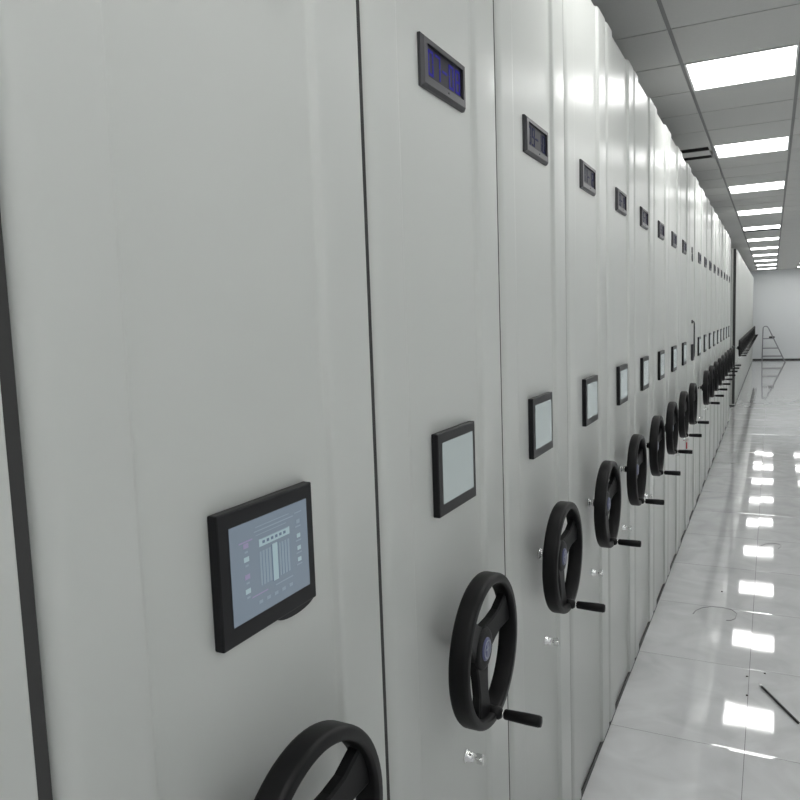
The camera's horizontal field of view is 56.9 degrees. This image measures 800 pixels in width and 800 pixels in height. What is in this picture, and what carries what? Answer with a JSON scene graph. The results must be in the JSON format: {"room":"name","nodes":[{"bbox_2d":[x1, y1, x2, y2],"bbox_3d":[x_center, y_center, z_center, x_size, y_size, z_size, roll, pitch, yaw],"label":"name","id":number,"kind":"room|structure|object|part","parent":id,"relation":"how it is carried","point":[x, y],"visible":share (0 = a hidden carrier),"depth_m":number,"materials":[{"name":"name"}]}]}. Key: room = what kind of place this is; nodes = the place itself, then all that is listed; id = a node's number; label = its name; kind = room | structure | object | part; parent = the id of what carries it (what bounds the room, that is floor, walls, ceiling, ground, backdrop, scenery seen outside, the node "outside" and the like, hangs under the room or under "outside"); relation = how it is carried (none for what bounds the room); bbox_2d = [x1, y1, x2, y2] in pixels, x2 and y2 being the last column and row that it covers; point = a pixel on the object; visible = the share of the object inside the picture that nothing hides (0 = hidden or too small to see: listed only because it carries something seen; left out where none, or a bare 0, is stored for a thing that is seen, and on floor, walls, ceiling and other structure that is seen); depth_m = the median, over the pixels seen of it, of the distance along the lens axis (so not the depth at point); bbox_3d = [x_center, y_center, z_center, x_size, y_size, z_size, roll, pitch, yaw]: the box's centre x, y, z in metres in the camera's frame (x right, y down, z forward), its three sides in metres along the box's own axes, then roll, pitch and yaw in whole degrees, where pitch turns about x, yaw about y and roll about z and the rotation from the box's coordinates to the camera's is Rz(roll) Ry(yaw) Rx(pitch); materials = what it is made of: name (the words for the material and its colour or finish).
{"room":"archive storage room","nodes":[
{"label":"archive storage room","id":0,"kind":"room"},
{"bbox_2d":[581,360,799,799],"bbox_3d":[4.918,0.699,10.279,6.800,0.200,38.700,1,7,27],"label":"floor","id":1,"kind":"structure","parent":0,"point":[684,725],"depth_m":4.11,"materials":[{"name":"tile"}]},
{"bbox_2d":[0,386,37,799],"bbox_3d":[-0.989,0.292,0.634,1.466,3.017,0.682,1,7,27],"label":"shelving unit","id":2,"kind":"object","parent":1,"relation":"on","point":[18,781],"visible":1,"depth_m":0.67,"materials":[{"name":"grey paint"}]},
{"bbox_2d":[0,0,386,799],"bbox_3d":[-0.683,0.219,1.240,1.466,3.017,0.682,1,7,27],"label":"shelving unit","id":3,"kind":"object","parent":1,"relation":"on","point":[185,378],"visible":0.99,"depth_m":0.89,"materials":[{"name":"grey paint"}]},
{"bbox_3d":[-0.184,0.226,1.022,0.015,0.187,0.213,1,7,27],"label":"touch panel","id":4,"kind":"part","parent":3,"relation":"part of","materials":[{"name":"black plastic"}]},
{"bbox_2d":[356,0,542,799],"bbox_3d":[-0.378,0.145,1.846,1.466,3.017,0.682,1,7,27],"label":"shelving unit","id":5,"kind":"object","parent":1,"relation":"on","point":[447,603],"visible":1,"depth_m":1.53,"materials":[{"name":"grey paint"}]},
{"bbox_3d":[0.121,0.147,1.627,0.015,0.177,0.213,1,7,27],"label":"touch panel","id":6,"kind":"part","parent":5,"relation":"part of","materials":[{"name":"black"}]},
{"bbox_2d":[493,0,605,799],"bbox_3d":[-0.073,0.071,2.453,1.466,3.017,0.682,1,7,27],"label":"shelving unit","id":7,"kind":"object","parent":1,"relation":"on","point":[543,537],"visible":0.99,"depth_m":2.18,"materials":[{"name":"grey paint"}]},
{"bbox_3d":[0.381,0.065,2.232,0.087,2.990,0.666,1,7,27],"label":"panel","id":8,"kind":"part","parent":7,"relation":"part of","materials":[{"name":"grey paint"}]},
{"bbox_3d":[0.426,0.074,2.233,0.015,0.177,0.213,1,7,27],"label":"touch panel","id":9,"kind":"part","parent":7,"relation":"part of","materials":[{"name":"black"}]},
{"bbox_2d":[563,0,640,799],"bbox_3d":[0.232,-0.003,3.059,1.466,3.017,0.682,1,7,27],"label":"shelving unit","id":10,"kind":"object","parent":1,"relation":"on","point":[590,470],"visible":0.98,"depth_m":2.81,"materials":[{"name":"grey paint"}]},
{"bbox_3d":[0.686,-0.009,2.838,0.087,2.990,0.666,1,7,27],"label":"panel","id":11,"kind":"part","parent":10,"relation":"part of","materials":[{"name":"grey paint"}]},
{"bbox_3d":[0.732,0.000,2.840,0.015,0.177,0.213,1,7,27],"label":"touch panel","id":12,"kind":"part","parent":10,"relation":"part of","materials":[{"name":"black"}]},
{"bbox_2d":[605,22,664,729],"bbox_3d":[0.537,-0.077,3.665,1.466,3.017,0.682,1,7,27],"label":"shelving unit","id":13,"kind":"object","parent":1,"relation":"on","point":[626,448],"visible":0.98,"depth_m":3.42,"materials":[{"name":"grey paint"}]},
{"bbox_3d":[0.992,-0.083,3.444,0.087,2.990,0.666,1,7,27],"label":"panel","id":14,"kind":"part","parent":13,"relation":"part of","materials":[{"name":"grey paint"}]},
{"bbox_3d":[1.037,-0.074,3.446,0.015,0.177,0.213,1,7,27],"label":"touch panel","id":15,"kind":"part","parent":13,"relation":"part of","materials":[{"name":"black"}]},
{"bbox_2d":[633,70,680,662],"bbox_3d":[0.842,-0.150,4.271,1.466,3.017,0.682,1,7,27],"label":"shelving unit","id":16,"kind":"object","parent":1,"relation":"on","point":[651,427],"visible":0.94,"depth_m":4.03,"materials":[{"name":"grey paint"}]},
{"bbox_3d":[1.297,-0.157,4.051,0.087,2.990,0.666,1,7,27],"label":"panel","id":17,"kind":"part","parent":16,"relation":"part of","materials":[{"name":"grey paint"}]},
{"bbox_3d":[1.342,-0.148,4.052,0.015,0.177,0.213,1,7,27],"label":"touch panel","id":18,"kind":"part","parent":16,"relation":"part of","materials":[{"name":"black"}]},
{"bbox_2d":[652,106,692,616],"bbox_3d":[1.147,-0.224,4.877,1.466,3.017,0.682,1,7,27],"label":"shelving unit","id":19,"kind":"object","parent":1,"relation":"on","point":[661,407],"visible":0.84,"depth_m":4.63,"materials":[{"name":"grey paint"}]},
{"bbox_3d":[1.602,-0.231,4.657,0.087,2.990,0.666,1,7,27],"label":"panel","id":20,"kind":"part","parent":19,"relation":"part of","materials":[{"name":"grey paint"}]},
{"bbox_3d":[1.647,-0.222,4.658,0.015,0.177,0.213,1,7,27],"label":"touch panel","id":21,"kind":"part","parent":19,"relation":"part of","materials":[{"name":"black"}]},
{"bbox_2d":[667,131,701,577],"bbox_3d":[1.453,-0.298,5.483,1.466,3.017,0.682,1,7,27],"label":"shelving unit","id":22,"kind":"object","parent":1,"relation":"on","point":[682,401],"visible":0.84,"depth_m":5.27,"materials":[{"name":"grey paint"}]},
{"bbox_3d":[1.907,-0.305,5.263,0.087,2.990,0.666,1,7,27],"label":"panel","id":23,"kind":"part","parent":22,"relation":"part of","materials":[{"name":"grey paint"}]},
{"bbox_3d":[1.952,-0.295,5.264,0.015,0.177,0.213,1,7,27],"label":"touch panel","id":24,"kind":"part","parent":22,"relation":"part of","materials":[{"name":"black"}]},
{"bbox_2d":[687,168,696,526],"bbox_3d":[1.988,-0.447,6.733,1.299,3.017,0.682,1,7,27],"label":"shelving unit","id":25,"kind":"object","parent":1,"relation":"on","point":[692,180],"visible":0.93,"depth_m":6.50,"materials":[{"name":"grey paint"}]},
{"bbox_3d":[2.564,-0.528,6.462,0.029,0.344,0.041,1,7,27],"label":"pull handle","id":26,"kind":"part","parent":25,"relation":"part of","materials":[{"name":"grey metal"}]},
{"bbox_2d":[678,151,708,549],"bbox_3d":[1.758,-0.372,6.090,1.466,3.017,0.682,1,7,27],"label":"shelving unit","id":27,"kind":"object","parent":1,"relation":"on","point":[684,167],"visible":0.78,"depth_m":5.87,"materials":[{"name":"grey paint"}]},
{"bbox_3d":[2.257,-0.369,5.870,0.015,0.177,0.213,1,7,27],"label":"touch panel","id":28,"kind":"part","parent":27,"relation":"part of","materials":[{"name":"black"}]},
{"bbox_3d":[2.212,-0.379,5.869,0.087,2.990,0.666,1,7,27],"label":"panel","id":29,"kind":"part","parent":27,"relation":"part of","materials":[{"name":"grey paint"}]},
{"bbox_2d":[694,180,719,508],"bbox_3d":[2.368,-0.520,7.302,1.466,3.017,0.682,1,7,27],"label":"shelving unit","id":30,"kind":"object","parent":1,"relation":"on","point":[705,387],"visible":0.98,"depth_m":7.11,"materials":[{"name":"grey paint"}]},
{"bbox_3d":[2.868,-0.517,7.083,0.015,0.177,0.213,1,7,27],"label":"touch panel","id":31,"kind":"part","parent":30,"relation":"part of","materials":[{"name":"black plastic"}]},
{"bbox_3d":[2.822,-0.526,7.081,0.087,2.990,0.666,1,7,27],"label":"panel","id":32,"kind":"part","parent":30,"relation":"part of","materials":[{"name":"grey paint"}]},
{"bbox_2d":[701,191,723,490],"bbox_3d":[2.673,-0.594,7.908,1.466,3.017,0.682,1,7,27],"label":"shelving unit","id":33,"kind":"object","parent":1,"relation":"on","point":[705,200],"visible":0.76,"depth_m":7.71,"materials":[{"name":"grey paint"}]},
{"bbox_3d":[3.173,-0.591,7.689,0.015,0.177,0.213,1,7,27],"label":"touch panel","id":34,"kind":"part","parent":33,"relation":"part of","materials":[{"name":"black"}]},
{"bbox_3d":[3.128,-0.600,7.688,0.087,2.990,0.666,1,7,27],"label":"panel","id":35,"kind":"part","parent":33,"relation":"part of","materials":[{"name":"grey paint"}]},
{"bbox_2d":[693,606,736,620],"bbox_3d":[1.941,1.300,4.526,0.232,0.004,0.196,2,7,37],"label":"wire offcut","id":36,"kind":"object","parent":1,"relation":"on","point":[710,606],"visible":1,"depth_m":4.57,"materials":[{"name":"grey metal"}]},
{"bbox_2d":[706,201,727,477],"bbox_3d":[2.978,-0.667,8.514,1.466,3.017,0.682,1,7,27],"label":"shelving unit","id":37,"kind":"object","parent":1,"relation":"on","point":[710,230],"visible":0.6,"depth_m":8.32,"materials":[{"name":"grey paint"}]},
{"bbox_3d":[3.433,-0.674,8.294,0.087,2.990,0.666,1,7,27],"label":"panel","id":38,"kind":"part","parent":37,"relation":"part of","materials":[{"name":"grey paint"}]},
{"bbox_2d":[710,208,730,467],"bbox_3d":[3.284,-0.741,9.120,1.466,3.017,0.682,1,7,27],"label":"shelving unit","id":39,"kind":"object","parent":1,"relation":"on","point":[714,213],"visible":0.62,"depth_m":8.94,"materials":[{"name":"grey paint"}]},
{"bbox_3d":[3.738,-0.748,8.900,0.087,2.990,0.666,1,7,27],"label":"panel","id":40,"kind":"part","parent":39,"relation":"part of","materials":[{"name":"grey paint"}]},
{"bbox_2d":[714,215,732,457],"bbox_3d":[3.589,-0.815,9.726,1.466,3.017,0.682,1,7,27],"label":"shelving unit","id":41,"kind":"object","parent":1,"relation":"on","point":[718,220],"visible":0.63,"depth_m":9.54,"materials":[{"name":"grey paint"}]},
{"bbox_3d":[4.043,-0.821,9.506,0.087,2.990,0.666,1,7,27],"label":"panel","id":42,"kind":"part","parent":41,"relation":"part of","materials":[{"name":"grey paint"}]},
{"bbox_2d":[718,224,735,446],"bbox_3d":[3.894,-0.889,10.333,1.466,3.017,0.682,1,7,27],"label":"shelving unit","id":43,"kind":"object","parent":1,"relation":"on","point":[722,226],"visible":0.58,"depth_m":10.18,"materials":[{"name":"grey paint"}]},
{"bbox_3d":[4.348,-0.895,10.112,0.087,2.990,0.666,1,7,27],"label":"panel","id":44,"kind":"part","parent":43,"relation":"part of","materials":[{"name":"grey paint"}]},
{"bbox_2d":[721,229,737,439],"bbox_3d":[4.199,-0.963,10.939,1.466,3.017,0.682,1,7,27],"label":"shelving unit","id":45,"kind":"object","parent":1,"relation":"on","point":[724,248],"visible":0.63,"depth_m":10.76,"materials":[{"name":"grey paint"}]},
{"bbox_3d":[4.654,-0.969,10.718,0.087,2.990,0.666,1,7,27],"label":"panel","id":46,"kind":"part","parent":45,"relation":"part of","materials":[{"name":"grey paint"}]},
{"bbox_2d":[724,231,738,431],"bbox_3d":[4.504,-1.036,11.545,1.466,3.017,0.682,1,7,27],"label":"shelving unit","id":47,"kind":"object","parent":1,"relation":"on","point":[727,235],"visible":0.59,"depth_m":11.38,"materials":[{"name":"grey paint"}]},
{"bbox_3d":[4.959,-1.043,11.324,0.087,2.990,0.666,1,7,27],"label":"panel","id":48,"kind":"part","parent":47,"relation":"part of","materials":[{"name":"grey paint"}]},
{"bbox_2d":[726,237,740,426],"bbox_3d":[4.809,-1.110,12.151,1.466,3.017,0.682,1,7,27],"label":"shelving unit","id":49,"kind":"object","parent":1,"relation":"on","point":[729,266],"visible":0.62,"depth_m":11.98,"materials":[{"name":"grey paint"}]},
{"bbox_3d":[5.264,-1.117,11.931,0.087,2.990,0.666,1,7,27],"label":"panel","id":50,"kind":"part","parent":49,"relation":"part of","materials":[{"name":"grey paint"}]},
{"bbox_2d":[729,248,746,406],"bbox_3d":[6.079,-1.417,14.672,1.466,3.017,0.682,1,7,27],"label":"shelving unit","id":51,"kind":"object","parent":1,"relation":"on","point":[734,252],"visible":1,"depth_m":14.17,"materials":[{"name":"grey paint"}]},
{"bbox_3d":[6.533,-1.424,14.451,0.087,2.990,0.666,1,7,27],"label":"panel","id":52,"kind":"part","parent":51,"relation":"part of","materials":[{"name":"grey paint"}]},
{"bbox_2d":[736,253,747,400],"bbox_3d":[6.384,-1.491,15.278,1.466,3.017,0.682,1,7,27],"label":"shelving unit","id":53,"kind":"object","parent":1,"relation":"on","point":[741,339],"visible":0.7,"depth_m":15.14,"materials":[{"name":"grey paint"}]},
{"bbox_3d":[6.838,-1.498,15.057,0.087,2.990,0.666,1,7,27],"label":"panel","id":54,"kind":"part","parent":53,"relation":"part of","materials":[{"name":"grey paint"}]},
{"bbox_2d":[737,253,747,398],"bbox_3d":[6.689,-1.565,15.884,1.466,3.017,0.682,1,7,27],"label":"shelving unit","id":55,"kind":"object","parent":1,"relation":"on","point":[739,253],"visible":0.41,"depth_m":15.76,"materials":[{"name":"grey paint"}]},
{"bbox_3d":[7.143,-1.571,15.664,0.087,2.990,0.666,1,7,27],"label":"panel","id":56,"kind":"part","parent":55,"relation":"part of","materials":[{"name":"grey paint"}]},
{"bbox_2d":[739,257,748,392],"bbox_3d":[6.994,-1.639,16.490,1.466,3.017,0.682,1,7,27],"label":"shelving unit","id":57,"kind":"object","parent":1,"relation":"on","point":[741,257],"visible":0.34,"depth_m":16.37,"materials":[{"name":"grey paint"}]},
{"bbox_3d":[7.448,-1.645,16.270,0.087,2.990,0.666,1,7,27],"label":"panel","id":58,"kind":"part","parent":57,"relation":"part of","materials":[{"name":"grey paint"}]},
{"bbox_2d":[740,259,749,390],"bbox_3d":[7.299,-1.713,17.096,1.466,3.017,0.682,1,7,27],"label":"shelving unit","id":59,"kind":"object","parent":1,"relation":"on","point":[742,259],"visible":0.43,"depth_m":16.95,"materials":[{"name":"grey paint"}]},
{"bbox_3d":[7.753,-1.719,16.876,0.087,2.990,0.666,1,7,27],"label":"panel","id":60,"kind":"part","parent":59,"relation":"part of","materials":[{"name":"grey paint"}]},
{"bbox_2d":[741,261,750,387],"bbox_3d":[7.604,-1.786,17.703,1.466,3.017,0.682,1,7,27],"label":"shelving unit","id":61,"kind":"object","parent":1,"relation":"on","point":[743,261],"visible":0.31,"depth_m":17.56,"materials":[{"name":"grey paint"}]},
{"bbox_3d":[8.059,-1.793,17.482,0.087,2.990,0.666,1,7,27],"label":"panel","id":62,"kind":"part","parent":61,"relation":"part of","materials":[{"name":"grey paint"}]},
{"bbox_2d":[742,262,751,385],"bbox_3d":[7.910,-1.860,18.309,1.466,3.017,0.682,1,7,27],"label":"shelving unit","id":63,"kind":"object","parent":1,"relation":"on","point":[744,262],"visible":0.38,"depth_m":18.14,"materials":[{"name":"grey paint"}]},
{"bbox_3d":[8.364,-1.867,18.088,0.087,2.990,0.666,1,7,27],"label":"panel","id":64,"kind":"part","parent":63,"relation":"part of","materials":[{"name":"grey paint"}]},
{"bbox_2d":[743,264,751,382],"bbox_3d":[8.215,-1.934,18.915,1.466,3.017,0.682,1,7,27],"label":"shelving unit","id":65,"kind":"object","parent":1,"relation":"on","point":[745,264],"visible":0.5,"depth_m":18.71,"materials":[{"name":"grey paint"}]},
{"bbox_3d":[8.669,-1.941,18.694,0.087,2.990,0.666,1,7,27],"label":"panel","id":66,"kind":"part","parent":65,"relation":"part of","materials":[{"name":"grey paint"}]},
{"bbox_2d":[744,266,752,380],"bbox_3d":[8.520,-2.008,19.521,1.466,3.017,0.682,1,7,27],"label":"shelving unit","id":67,"kind":"object","parent":1,"relation":"on","point":[746,266],"visible":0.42,"depth_m":19.39,"materials":[{"name":"grey paint"}]},
{"bbox_3d":[8.974,-2.014,19.301,0.087,2.990,0.666,1,7,27],"label":"panel","id":68,"kind":"part","parent":67,"relation":"part of","materials":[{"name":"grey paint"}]},
{"bbox_2d":[745,271,752,377],"bbox_3d":[8.825,-2.082,20.127,1.466,3.017,0.682,1,7,27],"label":"shelving unit","id":69,"kind":"object","parent":1,"relation":"on","point":[746,271],"visible":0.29,"depth_m":20.01,"materials":[{"name":"grey paint"}]},
{"bbox_3d":[9.279,-2.088,19.907,0.087,2.990,0.666,1,7,27],"label":"panel","id":70,"kind":"part","parent":69,"relation":"part of","materials":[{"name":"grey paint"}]},
{"bbox_2d":[746,268,753,374],"bbox_3d":[9.130,-2.156,20.733,1.466,3.017,0.682,1,7,27],"label":"shelving unit","id":71,"kind":"object","parent":1,"relation":"on","point":[747,268],"visible":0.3,"depth_m":20.60,"materials":[{"name":"grey paint"}]},
{"bbox_3d":[9.585,-2.162,20.513,0.087,2.990,0.666,1,7,27],"label":"panel","id":72,"kind":"part","parent":71,"relation":"part of","materials":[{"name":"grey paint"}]},
{"bbox_2d":[747,288,754,372],"bbox_3d":[9.741,-2.303,21.946,1.466,3.017,0.682,1,7,27],"label":"shelving unit","id":73,"kind":"object","parent":1,"relation":"on","point":[748,288],"visible":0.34,"depth_m":21.83,"materials":[{"name":"grey paint"}]},
{"bbox_3d":[10.195,-2.310,21.725,0.087,2.990,0.666,1,7,27],"label":"panel","id":74,"kind":"part","parent":73,"relation":"part of","materials":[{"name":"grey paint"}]},
{"bbox_2d":[747,269,754,360],"bbox_3d":[9.435,-2.229,21.340,1.466,3.017,0.682,1,7,27],"label":"shelving unit","id":75,"kind":"object","parent":1,"relation":"on","point":[748,269],"visible":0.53,"depth_m":21.14,"materials":[{"name":"grey paint"}]},
{"bbox_3d":[9.890,-2.236,21.119,0.087,2.990,0.666,1,7,27],"label":"panel","id":76,"kind":"part","parent":75,"relation":"part of","materials":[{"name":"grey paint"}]},
{"bbox_2d":[749,278,752,367],"bbox_3d":[10.656,-2.525,23.764,1.466,3.017,0.682,1,7,27],"label":"shelving unit","id":77,"kind":"object","parent":1,"relation":"on","point":[750,278],"visible":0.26,"depth_m":23.63,"materials":[{"name":"grey paint"}]},
{"bbox_3d":[11.110,-2.531,23.544,0.087,2.990,0.666,1,7,27],"label":"panel","id":78,"kind":"part","parent":77,"relation":"part of","materials":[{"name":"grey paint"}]},
{"bbox_2d":[748,271,755,369],"bbox_3d":[10.046,-2.377,22.552,1.466,3.017,0.682,1,7,27],"label":"shelving unit","id":79,"kind":"object","parent":1,"relation":"on","point":[749,271],"visible":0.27,"depth_m":22.41,"materials":[{"name":"grey paint"}]},
{"bbox_3d":[10.500,-2.384,22.331,0.087,2.990,0.666,1,7,27],"label":"panel","id":80,"kind":"part","parent":79,"relation":"part of","materials":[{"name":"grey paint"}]},
{"bbox_2d":[749,273,755,338],"bbox_3d":[10.351,-2.451,23.158,1.466,3.017,0.682,1,7,27],"label":"shelving unit","id":81,"kind":"object","parent":1,"relation":"on","point":[750,273],"visible":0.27,"depth_m":23.03,"materials":[{"name":"grey paint"}]},
{"bbox_2d":[750,285,756,364],"bbox_3d":[11.266,-2.672,24.977,1.466,3.017,0.682,1,7,27],"label":"shelving unit","id":82,"kind":"object","parent":1,"relation":"on","point":[751,285],"visible":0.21,"depth_m":24.84,"materials":[{"name":"grey paint"}]},
{"bbox_3d":[11.721,-2.679,24.756,0.087,2.990,0.666,1,7,27],"label":"panel","id":83,"kind":"part","parent":82,"relation":"part of","materials":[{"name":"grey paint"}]},
{"bbox_2d":[750,274,756,355],"bbox_3d":[10.961,-2.599,24.370,1.466,3.017,0.682,1,7,27],"label":"shelving unit","id":84,"kind":"object","parent":1,"relation":"on","point":[751,274],"visible":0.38,"depth_m":24.22,"materials":[{"name":"grey paint"}]},
{"bbox_3d":[11.415,-2.605,24.150,0.087,2.990,0.666,1,7,27],"label":"panel","id":85,"kind":"part","parent":84,"relation":"part of","materials":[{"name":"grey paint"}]},
{"bbox_2d":[751,285,757,362],"bbox_3d":[11.877,-2.820,26.189,1.466,3.017,0.682,1,7,27],"label":"shelving unit","id":86,"kind":"object","parent":1,"relation":"on","point":[752,285],"visible":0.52,"depth_m":26.03,"materials":[{"name":"grey paint"}]},
{"bbox_3d":[12.331,-2.827,25.968,0.087,2.990,0.666,1,7,27],"label":"panel","id":87,"kind":"part","parent":86,"relation":"part of","materials":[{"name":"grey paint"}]},
{"bbox_2d":[761,326,785,362],"bbox_3d":[13.121,-1.964,25.938,0.761,1.292,0.452,1,7,27],"label":"step ladder","id":88,"kind":"object","parent":1,"relation":"on","point":[777,347],"visible":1,"depth_m":25.86,"materials":[{"name":"silver metal"}]},
{"bbox_2d":[759,684,799,723],"bbox_3d":[1.765,1.413,3.446,0.014,0.014,0.357,-2,6,0],"label":"stick","id":89,"kind":"object","parent":1,"relation":"on","point":[760,685],"visible":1,"depth_m":3.42,"materials":[{"name":"black metal"}]},
{"bbox_2d":[591,0,799,270],"bbox_3d":[4.815,-2.662,9.960,6.400,0.015,38.230,1,7,27],"label":"ceiling","id":90,"kind":"structure","parent":0,"point":[701,29],"depth_m":5.03,"materials":[{"name":"tile"}]},
{"bbox_2d":[680,146,714,161],"bbox_3d":[2.573,-2.278,6.835,0.592,0.055,0.592,1,7,27],"label":"ceiling vent","id":91,"kind":"object","parent":90,"relation":"in","point":[698,153],"visible":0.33,"depth_m":6.75,"materials":[{"name":"metal"}]},
{"bbox_2d":[656,0,799,270],"bbox_3d":[4.800,-2.664,9.929,6.400,0.014,38.300,1,7,27],"label":"trim","id":92,"kind":"structure","parent":90,"relation":"attached to","point":[660,5],"depth_m":5.33,"materials":[{"name":"grey metal"}]},
{"bbox_2d":[684,43,798,90],"bbox_3d":[2.050,-1.990,4.431,0.592,0.024,0.592,1,7,27],"label":"recessed light","id":93,"kind":"object","parent":90,"relation":"in","point":[776,62],"visible":0.83,"depth_m":4.41,"materials":[{"name":"white plastic"}]},
{"bbox_2d":[713,136,789,157],"bbox_3d":[3.122,-2.250,6.562,0.592,0.024,0.592,1,7,27],"label":"recessed light","id":94,"kind":"object","parent":90,"relation":"in","point":[774,144],"visible":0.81,"depth_m":6.55,"materials":[{"name":"white plastic"}]},
{"bbox_2d":[728,180,784,193],"bbox_3d":[4.195,-2.509,8.693,0.592,0.024,0.592,1,7,27],"label":"recessed light","id":95,"kind":"object","parent":90,"relation":"in","point":[774,185],"visible":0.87,"depth_m":8.69,"materials":[{"name":"white plastic"}]},
{"bbox_2d":[737,207,782,215],"bbox_3d":[5.268,-2.769,10.824,0.592,0.024,0.592,1,7,27],"label":"recessed light","id":96,"kind":"object","parent":90,"relation":"in","point":[777,209],"visible":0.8,"depth_m":10.84,"materials":[{"name":"white plastic"}]},
{"bbox_2d":[742,224,780,230],"bbox_3d":[6.341,-3.028,12.955,0.592,0.024,0.592,1,7,27],"label":"recessed light","id":97,"kind":"object","parent":90,"relation":"in","point":[779,225],"visible":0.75,"depth_m":12.97,"materials":[{"name":"white plastic"}]},
{"bbox_2d":[744,228,779,233],"bbox_3d":[6.609,-3.113,13.486,0.592,0.055,0.592,1,7,27],"label":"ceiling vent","id":98,"kind":"object","parent":90,"relation":"in","point":[776,229],"visible":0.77,"depth_m":13.55,"materials":[{"name":"metal"}]},
{"bbox_2d":[747,237,778,241],"bbox_3d":[7.414,-3.288,15.086,0.592,0.024,0.592,1,7,27],"label":"recessed light","id":99,"kind":"object","parent":90,"relation":"in","point":[770,238],"visible":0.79,"depth_m":15.11,"materials":[{"name":"white plastic"}]},
{"bbox_2d":[750,246,778,249],"bbox_3d":[8.487,-3.547,17.218,0.592,0.024,0.592,1,7,27],"label":"recessed light","id":100,"kind":"object","parent":90,"relation":"in","point":[773,247],"visible":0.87,"depth_m":17.25,"materials":[{"name":"white plastic"}]},
{"bbox_2d":[752,253,777,256],"bbox_3d":[9.560,-3.807,19.349,0.592,0.024,0.592,1,7,27],"label":"recessed light","id":101,"kind":"object","parent":90,"relation":"in","point":[775,253],"visible":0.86,"depth_m":19.34,"materials":[{"name":"white plastic"}]},
{"bbox_2d":[754,259,776,261],"bbox_3d":[10.633,-4.067,21.480,0.592,0.024,0.592,1,7,27],"label":"recessed light","id":102,"kind":"object","parent":90,"relation":"in","point":[770,259],"visible":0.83,"depth_m":21.52,"materials":[{"name":"white plastic"}]},
{"bbox_2d":[750,269,799,358],"bbox_3d":[13.457,-3.257,27.177,6.400,3.570,0.200,1,7,27],"label":"wall","id":103,"kind":"structure","parent":0,"point":[776,293],"depth_m":26.93,"materials":[{"name":"white paint"}]},
{"bbox_2d":[752,358,799,359],"bbox_3d":[14.712,-1.474,26.638,3.620,0.050,0.020,1,7,27],"label":"baseboard","id":104,"kind":"structure","parent":103,"relation":"attached to","point":[796,358],"depth_m":27.06,"materials":[{"name":"black"}]}
]}

